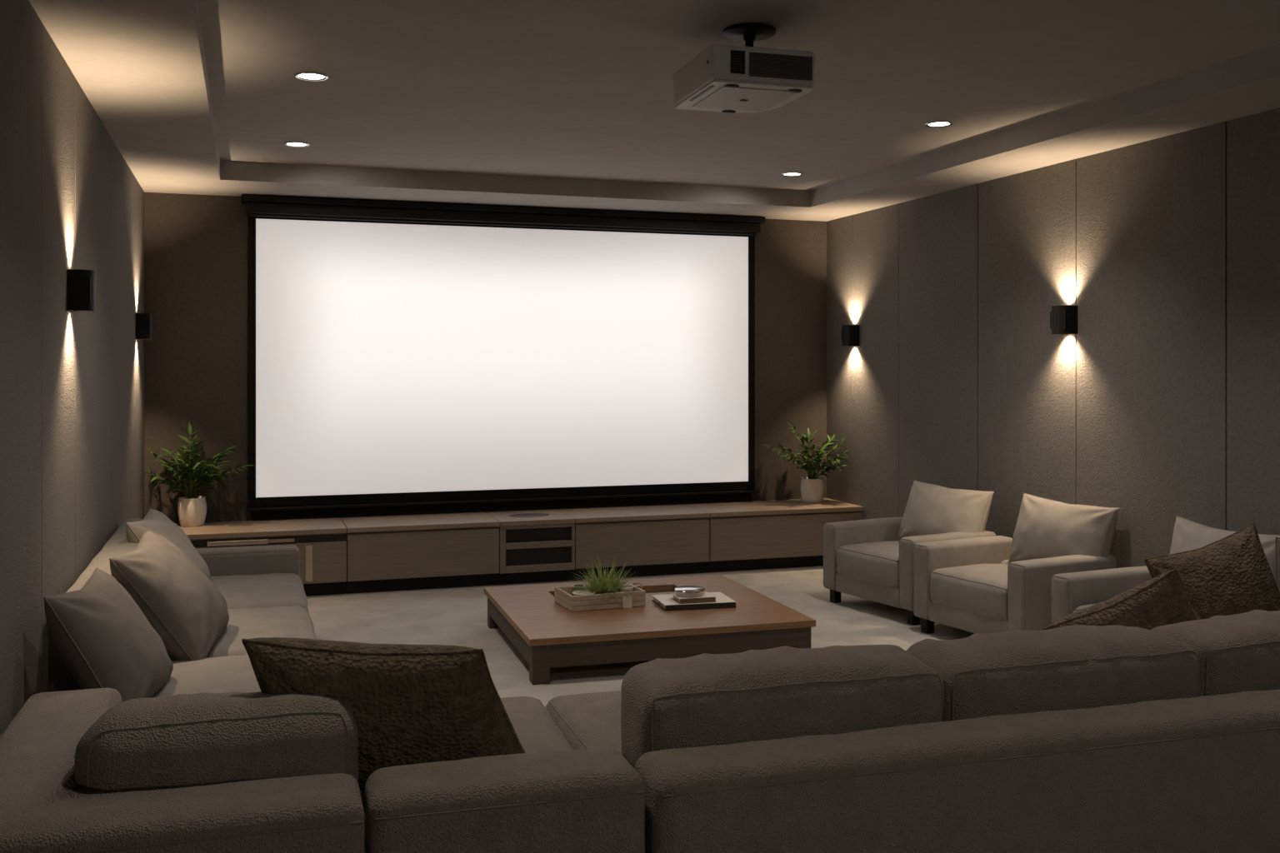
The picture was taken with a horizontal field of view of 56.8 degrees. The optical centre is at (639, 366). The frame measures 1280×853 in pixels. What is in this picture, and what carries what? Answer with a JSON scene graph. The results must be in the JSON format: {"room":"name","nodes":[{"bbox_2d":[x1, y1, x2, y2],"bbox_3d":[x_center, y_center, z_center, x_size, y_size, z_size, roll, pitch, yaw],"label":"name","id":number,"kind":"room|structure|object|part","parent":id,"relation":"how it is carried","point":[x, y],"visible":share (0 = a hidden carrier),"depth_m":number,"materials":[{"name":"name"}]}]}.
{"room":"home theater","nodes":[
{"label":"home theater","id":0,"kind":"room"},
{"bbox_2d":[0,0,144,736],"bbox_3d":[-2.082,0.164,3.736,0.100,3.072,11.000,0,0,-18],"label":"wall","id":1,"kind":"structure","parent":0,"point":[72,384],"depth_m":4.86,"materials":[{"name":"paint"}]},
{"bbox_2d":[66,269,95,312],"bbox_3d":[-2.475,-0.335,5.254,0.105,0.180,0.158,0,0,-18],"label":"wall sconce","id":2,"kind":"object","parent":1,"relation":"attached to","point":[81,284],"visible":1,"depth_m":5.18,"materials":[{"name":"black metal"}]},
{"bbox_2d":[135,313,152,339],"bbox_3d":[-3.505,-0.283,8.373,0.105,0.180,0.158,0,0,-18],"label":"wall sconce","id":3,"kind":"object","parent":1,"relation":"attached to","point":[143,321],"visible":1,"depth_m":8.30,"materials":[{"name":"black metal"}]},
{"bbox_2d":[144,192,826,523],"bbox_3d":[-1.045,0.164,9.923,5.950,3.072,0.100,0,0,-18],"label":"wall","id":4,"kind":"structure","parent":0,"point":[196,247],"depth_m":9.16,"materials":[{"name":"paint"}]},
{"bbox_2d":[240,194,764,520],"bbox_3d":[-0.996,-0.055,9.796,4.369,2.520,0.168,0,0,-18],"label":"projection screen","id":5,"kind":"object","parent":4,"relation":"attached to","point":[405,357],"visible":1,"depth_m":9.78,"materials":[{"name":"white fabric"}]},
{"bbox_3d":[-1.015,1.161,9.853,4.209,0.087,0.048,0,0,-18],"label":"panel","id":6,"kind":"part","parent":5,"relation":"part of","materials":[{"name":"black fabric"}]},
{"bbox_3d":[-0.996,-1.238,9.796,4.369,0.153,0.168,0,0,-18],"label":"casing","id":7,"kind":"part","parent":5,"relation":"part of","materials":[{"name":"black metal"}]},
{"bbox_2d":[306,565,974,707],"bbox_3d":[0.696,1.750,4.653,5.950,0.100,11.200,0,0,-18],"label":"floor","id":8,"kind":"structure","parent":0,"point":[452,616],"depth_m":7.83,"materials":[{"name":"carpet"}]},
{"bbox_2d":[0,688,364,852],"bbox_3d":[-1.380,1.312,3.500,1.032,0.777,1.411,0,0,-17],"label":"sofa","id":9,"kind":"object","parent":8,"relation":"on","point":[87,771],"visible":0.98,"depth_m":3.11,"materials":[{"name":"fabric"}]},
{"bbox_2d":[74,691,359,789],"bbox_3d":[-1.173,1.104,3.322,0.742,0.362,0.402,0,0,-17],"label":"cushion","id":10,"kind":"object","parent":9,"relation":"on","point":[179,741],"depth_m":3.18,"materials":[{"name":"fabric"}]},
{"bbox_2d":[47,519,316,698],"bbox_3d":[-2.138,1.308,5.793,1.066,0.785,3.415,0,0,-18],"label":"sofa","id":11,"kind":"object","parent":8,"relation":"on","point":[262,587],"visible":0.22,"depth_m":5.88,"materials":[{"name":"fabric"}]},
{"bbox_3d":[-2.606,1.281,5.921,0.252,0.732,2.857,0,0,-18],"label":"backrest","id":12,"kind":"part","parent":11,"relation":"part of","materials":[{"name":"fabric"}]},
{"bbox_2d":[43,567,173,702],"bbox_3d":[-1.992,1.051,4.483,0.351,0.486,0.608,0,0,-8],"label":"throw pillow","id":13,"kind":"object","parent":11,"relation":"on","point":[103,638],"visible":0.89,"depth_m":4.27,"materials":[{"name":"grey fabric"}]},
{"bbox_2d":[125,508,210,579],"bbox_3d":[-2.570,1.049,6.486,0.370,0.483,0.656,0,0,-11],"label":"throw pillow","id":14,"kind":"object","parent":11,"relation":"on","point":[156,522],"visible":0.39,"depth_m":6.40,"materials":[{"name":"fabric"}]},
{"bbox_2d":[109,530,229,660],"bbox_3d":[-2.109,1.043,5.363,0.427,0.528,0.688,0,0,-10],"label":"throw pillow","id":15,"kind":"object","parent":11,"relation":"on","point":[189,613],"visible":0.82,"depth_m":5.12,"materials":[{"name":"grey fabric"}]},
{"bbox_2d":[150,655,260,698],"bbox_3d":[-1.664,1.372,4.717,0.840,0.260,1.074,0,0,-18],"label":"seat cushion","id":16,"kind":"object","parent":11,"relation":"on","point":[228,673],"depth_m":4.75,"materials":[{"name":"fabric"}]},
{"bbox_3d":[-2.643,1.382,7.302,1.049,0.508,0.230,0,0,-18],"label":"arm","id":17,"kind":"part","parent":11,"relation":"part of","materials":[{"name":"fabric"}]},
{"bbox_2d":[210,573,309,613],"bbox_3d":[-2.329,1.371,6.733,0.835,0.260,1.073,0,0,-18],"label":"seat cushion","id":18,"kind":"object","parent":11,"relation":"on","point":[238,590],"depth_m":6.65,"materials":[{"name":"fabric"}]},
{"bbox_2d":[206,606,316,658],"bbox_3d":[-2.000,1.372,5.725,0.838,0.259,1.070,0,0,-18],"label":"seat cushion","id":19,"kind":"object","parent":11,"relation":"on","point":[244,622],"depth_m":5.71,"materials":[{"name":"fabric"}]},
{"bbox_2d":[175,517,346,596],"bbox_3d":[-2.962,1.449,8.870,1.437,0.502,0.691,0,0,-18],"label":"media cabinet","id":20,"kind":"object","parent":8,"relation":"on","point":[321,543],"visible":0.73,"depth_m":8.72,"materials":[{"name":"brown wood"}]},
{"bbox_2d":[145,422,253,527],"bbox_3d":[-3.287,0.808,8.869,0.769,0.780,0.418,0,0,-18],"label":"potted plant","id":21,"kind":"object","parent":20,"relation":"on","point":[192,508],"visible":1,"depth_m":8.86,"materials":[{"name":"green plant"}]},
{"bbox_3d":[-3.372,1.092,8.912,0.206,0.212,0.206,0,0,-18],"label":"pot","id":22,"kind":"part","parent":21,"relation":"part of","materials":[{"name":"white ceramic"}]},
{"bbox_3d":[-2.901,1.271,8.540,0.420,0.034,0.026,0,0,-18],"label":"handle","id":23,"kind":"part","parent":20,"relation":"part of","materials":[{"name":"brown wood"}]},
{"bbox_3d":[-2.862,1.446,8.565,1.433,0.300,0.021,0,0,-18],"label":"door","id":24,"kind":"part","parent":20,"relation":"part of","materials":[{"name":"brown wood"}]},
{"bbox_3d":[-2.430,1.448,8.693,0.050,0.264,0.008,0,0,-18],"label":"edge plate","id":25,"kind":"part","parent":20,"relation":"part of","materials":[{"name":"beige wood"}]},
{"bbox_2d":[340,512,499,594],"bbox_3d":[-1.733,1.449,9.277,1.143,0.502,0.689,0,0,-18],"label":"media cabinet","id":26,"kind":"object","parent":8,"relation":"on","point":[404,552],"visible":0.84,"depth_m":8.99,"materials":[{"name":"brown wood"}]},
{"bbox_3d":[-1.632,1.423,8.971,1.139,0.346,0.021,0,0,-18],"label":"door","id":27,"kind":"part","parent":26,"relation":"part of","materials":[{"name":"brown wood"}]},
{"bbox_2d":[360,696,644,852],"bbox_3d":[-0.537,1.395,3.816,0.744,0.611,1.524,0,0,-16],"label":"sofa","id":28,"kind":"object","parent":8,"relation":"on","point":[553,797],"visible":0.72,"depth_m":3.13,"materials":[{"name":"fabric"}]},
{"bbox_2d":[241,637,525,790],"bbox_3d":[-0.726,1.047,3.573,0.868,0.541,0.391,0,0,-9],"label":"throw pillow","id":29,"kind":"object","parent":28,"relation":"on","point":[407,704],"visible":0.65,"depth_m":3.41,"materials":[{"name":"brown fabric"}]},
{"bbox_3d":[-0.368,1.365,3.226,0.737,0.551,0.296,0,0,-16],"label":"frame","id":30,"kind":"part","parent":28,"relation":"part of","materials":[{"name":"fabric"}]},
{"bbox_2d":[484,509,574,584],"bbox_3d":[-0.902,1.448,9.552,0.598,0.505,0.689,0,0,-18],"label":"media cabinet","id":31,"kind":"object","parent":8,"relation":"on","point":[536,546],"visible":0.8,"depth_m":9.27,"materials":[{"name":"brown wood"}]},
{"bbox_3d":[-0.891,1.196,9.521,0.336,0.003,0.209,0,0,-18],"label":"vent plate","id":32,"kind":"part","parent":31,"relation":"part of","materials":[{"name":"plastic"}]},
{"bbox_3d":[-0.799,1.317,9.277,0.531,0.107,0.010,0,0,-18],"label":"dark panel","id":33,"kind":"part","parent":31,"relation":"part of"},
{"bbox_3d":[-0.799,1.484,9.277,0.531,0.133,0.010,0,0,-18],"label":"dark panel","id":34,"kind":"part","parent":31,"relation":"part of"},
{"bbox_2d":[505,523,572,529],"bbox_3d":[-0.889,1.248,9.550,0.531,0.029,0.661,0,0,-18],"label":"shelf","id":35,"kind":"object","parent":31,"relation":"attached to","point":[508,526],"depth_m":9.24,"materials":[{"name":"brown wood"}]},
{"bbox_2d":[505,540,572,549],"bbox_3d":[-0.889,1.393,9.550,0.531,0.047,0.661,0,0,-18],"label":"shelf","id":36,"kind":"object","parent":31,"relation":"attached to","point":[510,544],"depth_m":9.25,"materials":[{"name":"brown wood"}]},
{"bbox_2d":[505,562,572,573],"bbox_3d":[-0.889,1.576,9.550,0.531,0.052,0.661,0,0,-18],"label":"shelf","id":37,"kind":"object","parent":31,"relation":"attached to","point":[511,567],"depth_m":9.25,"materials":[{"name":"brown wood"}]},
{"bbox_2d":[555,504,709,580],"bbox_3d":[-0.074,1.449,9.825,1.136,0.502,0.689,0,0,-18],"label":"media cabinet","id":38,"kind":"object","parent":8,"relation":"on","point":[661,540],"visible":0.88,"depth_m":9.55,"materials":[{"name":"brown wood"}]},
{"bbox_3d":[0.027,1.423,9.519,1.132,0.346,0.021,0,0,-18],"label":"door","id":39,"kind":"part","parent":38,"relation":"part of","materials":[{"name":"brown wood"}]},
{"bbox_2d":[483,575,815,684],"bbox_3d":[-0.010,1.575,7.263,1.660,0.250,1.550,0,0,-16],"label":"coffee table","id":40,"kind":"object","parent":8,"relation":"on","point":[547,635],"visible":0.82,"depth_m":6.70,"materials":[{"name":"brown wood"}]},
{"bbox_3d":[-0.943,1.593,7.726,0.094,0.214,0.094,0,0,-16],"label":"leg","id":41,"kind":"part","parent":40,"relation":"part of","materials":[{"name":"brown wood"}]},
{"bbox_3d":[-0.541,1.593,6.368,0.094,0.214,0.094,0,0,-16],"label":"leg","id":42,"kind":"part","parent":40,"relation":"part of","materials":[{"name":"brown wood"}]},
{"bbox_2d":[555,582,645,611],"bbox_3d":[-0.227,1.393,7.221,0.508,0.114,0.336,0,0,-22],"label":"wooden box","id":43,"kind":"object","parent":40,"relation":"on","point":[571,602],"visible":0.82,"depth_m":7.08,"materials":[{"name":"brown wood"}]},
{"bbox_2d":[571,585,585,595],"bbox_3d":[-0.374,1.389,7.238,0.088,0.098,0.088,0,0,-18],"label":"glass jar","id":44,"kind":"object","parent":43,"relation":"in","point":[575,588],"visible":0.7,"depth_m":7.21,"materials":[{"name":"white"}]},
{"bbox_2d":[572,590,595,606],"bbox_3d":[-0.336,1.397,7.108,0.144,0.081,0.144,0,0,-18],"label":"shallow dish","id":45,"kind":"object","parent":43,"relation":"in","point":[577,592],"visible":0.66,"depth_m":7.13,"materials":[{"name":"beige ceramic"}]},
{"bbox_2d":[563,553,647,608],"bbox_3d":[-0.192,1.287,7.205,0.587,0.329,0.560,0,0,-18],"label":"grass plant","id":46,"kind":"object","parent":43,"relation":"in","point":[603,587],"visible":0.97,"depth_m":7.16,"materials":[{"name":"plant"}]},
{"bbox_2d":[614,584,634,592],"bbox_3d":[-0.105,1.395,7.300,0.136,0.086,0.136,0,0,-18],"label":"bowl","id":47,"kind":"object","parent":43,"relation":"in","point":[627,589],"visible":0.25,"depth_m":7.25,"materials":[{"name":"beige ceramic"}]},
{"bbox_3d":[-0.017,1.358,7.311,0.052,0.043,0.151,0,0,-22],"label":"rope handle","id":48,"kind":"part","parent":43,"relation":"part of","materials":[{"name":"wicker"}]},
{"bbox_2d":[651,592,735,611],"bbox_3d":[0.311,1.433,7.216,0.477,0.034,0.333,0,0,-13],"label":"book","id":49,"kind":"object","parent":40,"relation":"on","point":[665,602],"visible":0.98,"depth_m":7.09,"materials":[{"name":"white paper"}]},
{"bbox_2d":[671,591,715,604],"bbox_3d":[0.325,1.401,7.162,0.230,0.030,0.173,0,0,-15],"label":"book","id":50,"kind":"object","parent":49,"relation":"on","point":[707,597],"visible":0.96,"depth_m":7.09,"materials":[{"name":"beige paper"}]},
{"bbox_2d":[674,585,704,597],"bbox_3d":[0.301,1.363,7.171,0.188,0.043,0.188,0,0,-18],"label":"lidded dish","id":51,"kind":"object","parent":50,"relation":"on","point":[682,591],"visible":1,"depth_m":7.11,"materials":[{"name":"metal"}]},
{"bbox_3d":[0.301,1.374,7.171,0.180,0.022,0.180,0,0,-18],"label":"dish","id":52,"kind":"part","parent":51,"relation":"part of","materials":[{"name":"beige ceramic"}]},
{"bbox_3d":[0.922,1.593,6.801,0.094,0.214,0.094,0,0,-16],"label":"leg","id":53,"kind":"part","parent":40,"relation":"part of","materials":[{"name":"brown wood"}]},
{"bbox_2d":[683,498,863,572],"bbox_3d":[1.138,1.449,10.225,1.405,0.502,0.689,0,0,-18],"label":"media cabinet","id":54,"kind":"object","parent":8,"relation":"on","point":[773,534],"visible":0.69,"depth_m":9.90,"materials":[{"name":"brown wood"}]},
{"bbox_3d":[1.239,1.423,9.919,1.401,0.346,0.021,0,0,-18],"label":"door","id":55,"kind":"part","parent":54,"relation":"part of","materials":[{"name":"brown wood"}]},
{"bbox_2d":[757,422,849,503],"bbox_3d":[1.407,0.842,10.320,0.787,0.712,0.466,0,0,-18],"label":"potted plant","id":56,"kind":"object","parent":54,"relation":"on","point":[812,487],"visible":1,"depth_m":10.36,"materials":[{"name":"green plant"}]},
{"bbox_3d":[1.520,1.092,10.433,0.206,0.212,0.206,0,0,-18],"label":"pot","id":57,"kind":"part","parent":56,"relation":"part of","materials":[{"name":"white ceramic"}]},
{"bbox_2d":[823,516,995,625],"bbox_3d":[1.876,1.412,8.315,0.773,0.576,0.980,0,0,-28],"label":"armchair","id":58,"kind":"object","parent":8,"relation":"on","point":[866,559],"visible":0.62,"depth_m":8.20,"materials":[{"name":"fabric"}]},
{"bbox_3d":[1.410,1.651,8.536,0.060,0.097,0.060,0,0,-28],"label":"leg","id":59,"kind":"part","parent":58,"relation":"part of","materials":[{"name":"black wood"}]},
{"bbox_3d":[1.685,1.367,8.681,0.763,0.486,0.156,0,0,-28],"label":"arm","id":60,"kind":"part","parent":58,"relation":"part of","materials":[{"name":"fabric"}]},
{"bbox_2d":[836,540,899,588],"bbox_3d":[1.812,1.389,8.282,0.628,0.291,0.686,0,0,-28],"label":"seat cushion","id":61,"kind":"object","parent":58,"relation":"on","point":[860,564],"depth_m":8.17,"materials":[{"name":"fabric"}]},
{"bbox_3d":[1.803,1.651,7.805,0.060,0.097,0.060,0,0,-28],"label":"leg","id":62,"kind":"part","parent":58,"relation":"part of","materials":[{"name":"black wood"}]},
{"bbox_2d":[898,480,994,541],"bbox_3d":[2.137,1.059,8.321,0.306,0.458,0.718,0,0,-35],"label":"throw pillow","id":63,"kind":"object","parent":58,"relation":"on","point":[931,509],"visible":0.75,"depth_m":8.21,"materials":[{"name":"beige fabric"}]},
{"bbox_3d":[2.075,1.367,7.954,0.763,0.484,0.154,0,0,-28],"label":"arm","id":64,"kind":"part","parent":58,"relation":"part of","materials":[{"name":"fabric"}]},
{"bbox_2d":[545,610,1279,852],"bbox_3d":[1.408,1.302,4.382,3.310,0.797,1.526,0,0,-17],"label":"sofa","id":65,"kind":"object","parent":8,"relation":"on","point":[1075,738],"visible":0.97,"depth_m":3.61,"materials":[{"name":"fabric"}]},
{"bbox_2d":[545,690,622,754],"bbox_3d":[0.319,1.370,4.184,1.111,0.247,1.268,0,0,-17],"label":"seat cushion","id":66,"kind":"object","parent":65,"relation":"on","point":[587,721],"depth_m":4.28,"materials":[{"name":"fabric"}]},
{"bbox_2d":[620,645,943,769],"bbox_3d":[0.458,1.118,3.768,1.026,0.414,0.405,0,0,-17],"label":"cushion","id":67,"kind":"object","parent":65,"relation":"on","point":[782,692],"depth_m":3.61,"materials":[{"name":"fabric"}]},
{"bbox_3d":[1.589,1.369,3.786,3.308,0.538,0.281,0,0,-17],"label":"frame","id":68,"kind":"part","parent":65,"relation":"part of","materials":[{"name":"fabric"}]},
{"bbox_2d":[905,625,1198,721],"bbox_3d":[1.407,1.119,4.060,1.020,0.412,0.404,0,0,-17],"label":"cushion","id":69,"kind":"object","parent":65,"relation":"on","point":[1075,667],"depth_m":3.91,"materials":[{"name":"fabric"}]},
{"bbox_2d":[1042,568,1202,630],"bbox_3d":[2.000,1.096,4.824,0.680,0.617,0.350,0,0,19],"label":"throw pillow","id":70,"kind":"object","parent":65,"relation":"on","point":[1162,600],"visible":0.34,"depth_m":4.66,"materials":[{"name":"brown fabric"}]},
{"bbox_2d":[1144,523,1279,619],"bbox_3d":[2.614,1.021,5.338,0.639,0.633,0.254,0,0,8],"label":"throw pillow","id":71,"kind":"object","parent":65,"relation":"on","point":[1232,574],"visible":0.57,"depth_m":5.25,"materials":[{"name":"brown fabric"}]},
{"bbox_2d":[1150,610,1279,696],"bbox_3d":[2.453,1.111,4.383,1.234,0.415,0.412,0,0,-17],"label":"cushion","id":72,"kind":"object","parent":65,"relation":"on","point":[1240,652],"depth_m":4.10,"materials":[{"name":"fabric"}]},
{"bbox_2d":[1275,537,1279,592],"bbox_3d":[3.093,1.031,5.223,0.534,0.505,0.220,0,0,33],"label":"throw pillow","id":73,"kind":"object","parent":65,"relation":"on","point":[1277,539],"visible":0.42,"depth_m":5.37,"materials":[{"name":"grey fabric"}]},
{"bbox_2d":[913,535,1116,634],"bbox_3d":[2.299,1.412,7.330,0.773,0.576,0.980,0,0,-27],"label":"armchair","id":74,"kind":"object","parent":8,"relation":"on","point":[971,585],"visible":0.69,"depth_m":7.15,"materials":[{"name":"fabric"}]},
{"bbox_3d":[1.837,1.651,7.559,0.060,0.097,0.060,0,0,-27],"label":"leg","id":75,"kind":"part","parent":74,"relation":"part of","materials":[{"name":"black wood"}]},
{"bbox_3d":[2.114,1.367,7.699,0.763,0.486,0.156,0,0,-27],"label":"arm","id":76,"kind":"part","parent":74,"relation":"part of","materials":[{"name":"fabric"}]},
{"bbox_2d":[930,564,1008,619],"bbox_3d":[2.234,1.389,7.298,0.628,0.291,0.686,0,0,-27],"label":"seat cushion","id":77,"kind":"object","parent":74,"relation":"on","point":[957,592],"depth_m":7.19,"materials":[{"name":"fabric"}]},
{"bbox_3d":[2.565,1.435,7.468,0.164,0.343,0.693,0,0,-27],"label":"backrest","id":78,"kind":"part","parent":74,"relation":"part of","materials":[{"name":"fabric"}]},
{"bbox_3d":[2.492,1.367,6.966,0.763,0.484,0.154,0,0,-27],"label":"arm","id":79,"kind":"part","parent":74,"relation":"part of","materials":[{"name":"fabric"}]},
{"bbox_2d":[1008,493,1119,563],"bbox_3d":[2.613,1.054,7.332,0.290,0.471,0.718,0,0,-32],"label":"throw pillow","id":80,"kind":"object","parent":74,"relation":"on","point":[1045,528],"visible":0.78,"depth_m":7.23,"materials":[{"name":"fabric"}]},
{"bbox_2d":[1050,566,1152,623],"bbox_3d":[2.764,1.412,6.150,0.773,0.576,0.980,0,0,-22],"label":"armchair","id":81,"kind":"object","parent":8,"relation":"on","point":[1071,592],"visible":0.08,"depth_m":6.41,"materials":[{"name":"fabric"}]},
{"bbox_2d":[1073,604,1094,612],"bbox_3d":[2.697,1.389,6.123,0.628,0.291,0.686,0,0,-22],"label":"seat cushion","id":82,"kind":"object","parent":81,"relation":"on","point":[1076,607],"depth_m":6.30,"materials":[{"name":"fabric"}]},
{"bbox_2d":[1170,516,1279,584],"bbox_3d":[3.008,1.049,6.115,0.261,0.473,0.668,0,0,-33],"label":"throw pillow","id":83,"kind":"object","parent":81,"relation":"on","point":[1187,535],"visible":0.27,"depth_m":6.18,"materials":[{"name":"beige fabric"}]},
{"bbox_2d":[197,0,1279,190],"bbox_3d":[0.696,-1.508,4.653,5.950,0.100,11.200,0,0,-18],"label":"ceiling","id":84,"kind":"structure","parent":0,"point":[575,89],"depth_m":5.89,"materials":[{"name":"paint"}]},
{"bbox_2d":[283,141,309,147],"bbox_3d":[-2.247,-1.454,7.746,0.168,0.008,0.168,0,0,-18],"label":"recessed light","id":85,"kind":"object","parent":84,"relation":"in","point":[296,144],"visible":1,"depth_m":7.75,"materials":[{"name":"metal"}]},
{"bbox_2d":[294,71,328,80],"bbox_3d":[-1.648,-1.454,5.933,0.168,0.008,0.168,0,0,-18],"label":"recessed light","id":86,"kind":"object","parent":84,"relation":"in","point":[307,76],"visible":1,"depth_m":5.93,"materials":[{"name":"metal"}]},
{"bbox_2d":[672,23,814,114],"bbox_3d":[0.435,-1.298,5.072,0.474,0.320,0.571,0,0,-16],"label":"projector","id":87,"kind":"object","parent":84,"relation":"hanging from","point":[729,79],"visible":1,"depth_m":4.87,"materials":[{"name":"plastic"}]},
{"bbox_3d":[0.395,-1.228,4.768,0.060,0.091,0.004,0,0,-16],"label":"port panel","id":88,"kind":"part","parent":87,"relation":"part of","materials":[{"name":"black plastic"}]},
{"bbox_3d":[0.475,-1.437,5.136,0.230,0.043,0.230,0,0,-16],"label":"ceiling plate","id":89,"kind":"part","parent":87,"relation":"part of","materials":[{"name":"black metal"}]},
{"bbox_2d":[749,51,812,79],"bbox_3d":[0.575,-1.224,4.820,0.276,0.095,0.004,0,0,-16],"label":"vent","id":90,"kind":"object","parent":87,"relation":"attached to","point":[762,65],"depth_m":4.82,"materials":[{"name":"plastic"}]},
{"bbox_2d":[780,172,803,176],"bbox_3d":[1.150,-1.454,8.952,0.168,0.008,0.168,0,0,-18],"label":"recessed light","id":91,"kind":"object","parent":84,"relation":"in","point":[785,174],"visible":1,"depth_m":8.96,"materials":[{"name":"metal"}]},
{"bbox_2d":[925,120,953,127],"bbox_3d":[1.794,-1.454,7.101,0.168,0.008,0.168,0,0,-18],"label":"recessed light","id":92,"kind":"object","parent":84,"relation":"in","point":[937,123],"visible":1,"depth_m":7.09,"materials":[{"name":"metal"}]},
{"bbox_2d":[826,107,1279,568],"bbox_3d":[3.473,0.164,5.570,0.100,3.072,11.000,0,0,-18],"label":"wall","id":93,"kind":"structure","parent":0,"point":[1162,405],"depth_m":7.49,"materials":[{"name":"fabric"}]},
{"bbox_2d":[29,0,1279,221],"bbox_3d":[0.696,-1.390,4.653,5.950,0.136,11.200,0,0,-18],"label":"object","id":94,"kind":"structure","parent":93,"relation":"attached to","point":[141,65],"depth_m":7.10,"materials":[{"name":"paint"}]},
{"bbox_2d":[841,325,859,346],"bbox_3d":[1.817,-0.268,10.257,0.105,0.180,0.158,0,0,-18],"label":"wall sconce","id":95,"kind":"object","parent":93,"relation":"attached to","point":[850,333],"visible":1,"depth_m":10.19,"materials":[{"name":"black metal"}]},
{"bbox_2d":[1050,305,1077,334],"bbox_3d":[2.705,-0.298,7.570,0.105,0.180,0.158,0,0,-18],"label":"wall sconce","id":96,"kind":"object","parent":93,"relation":"attached to","point":[1063,319],"visible":1,"depth_m":7.51,"materials":[{"name":"black metal"}]}
]}

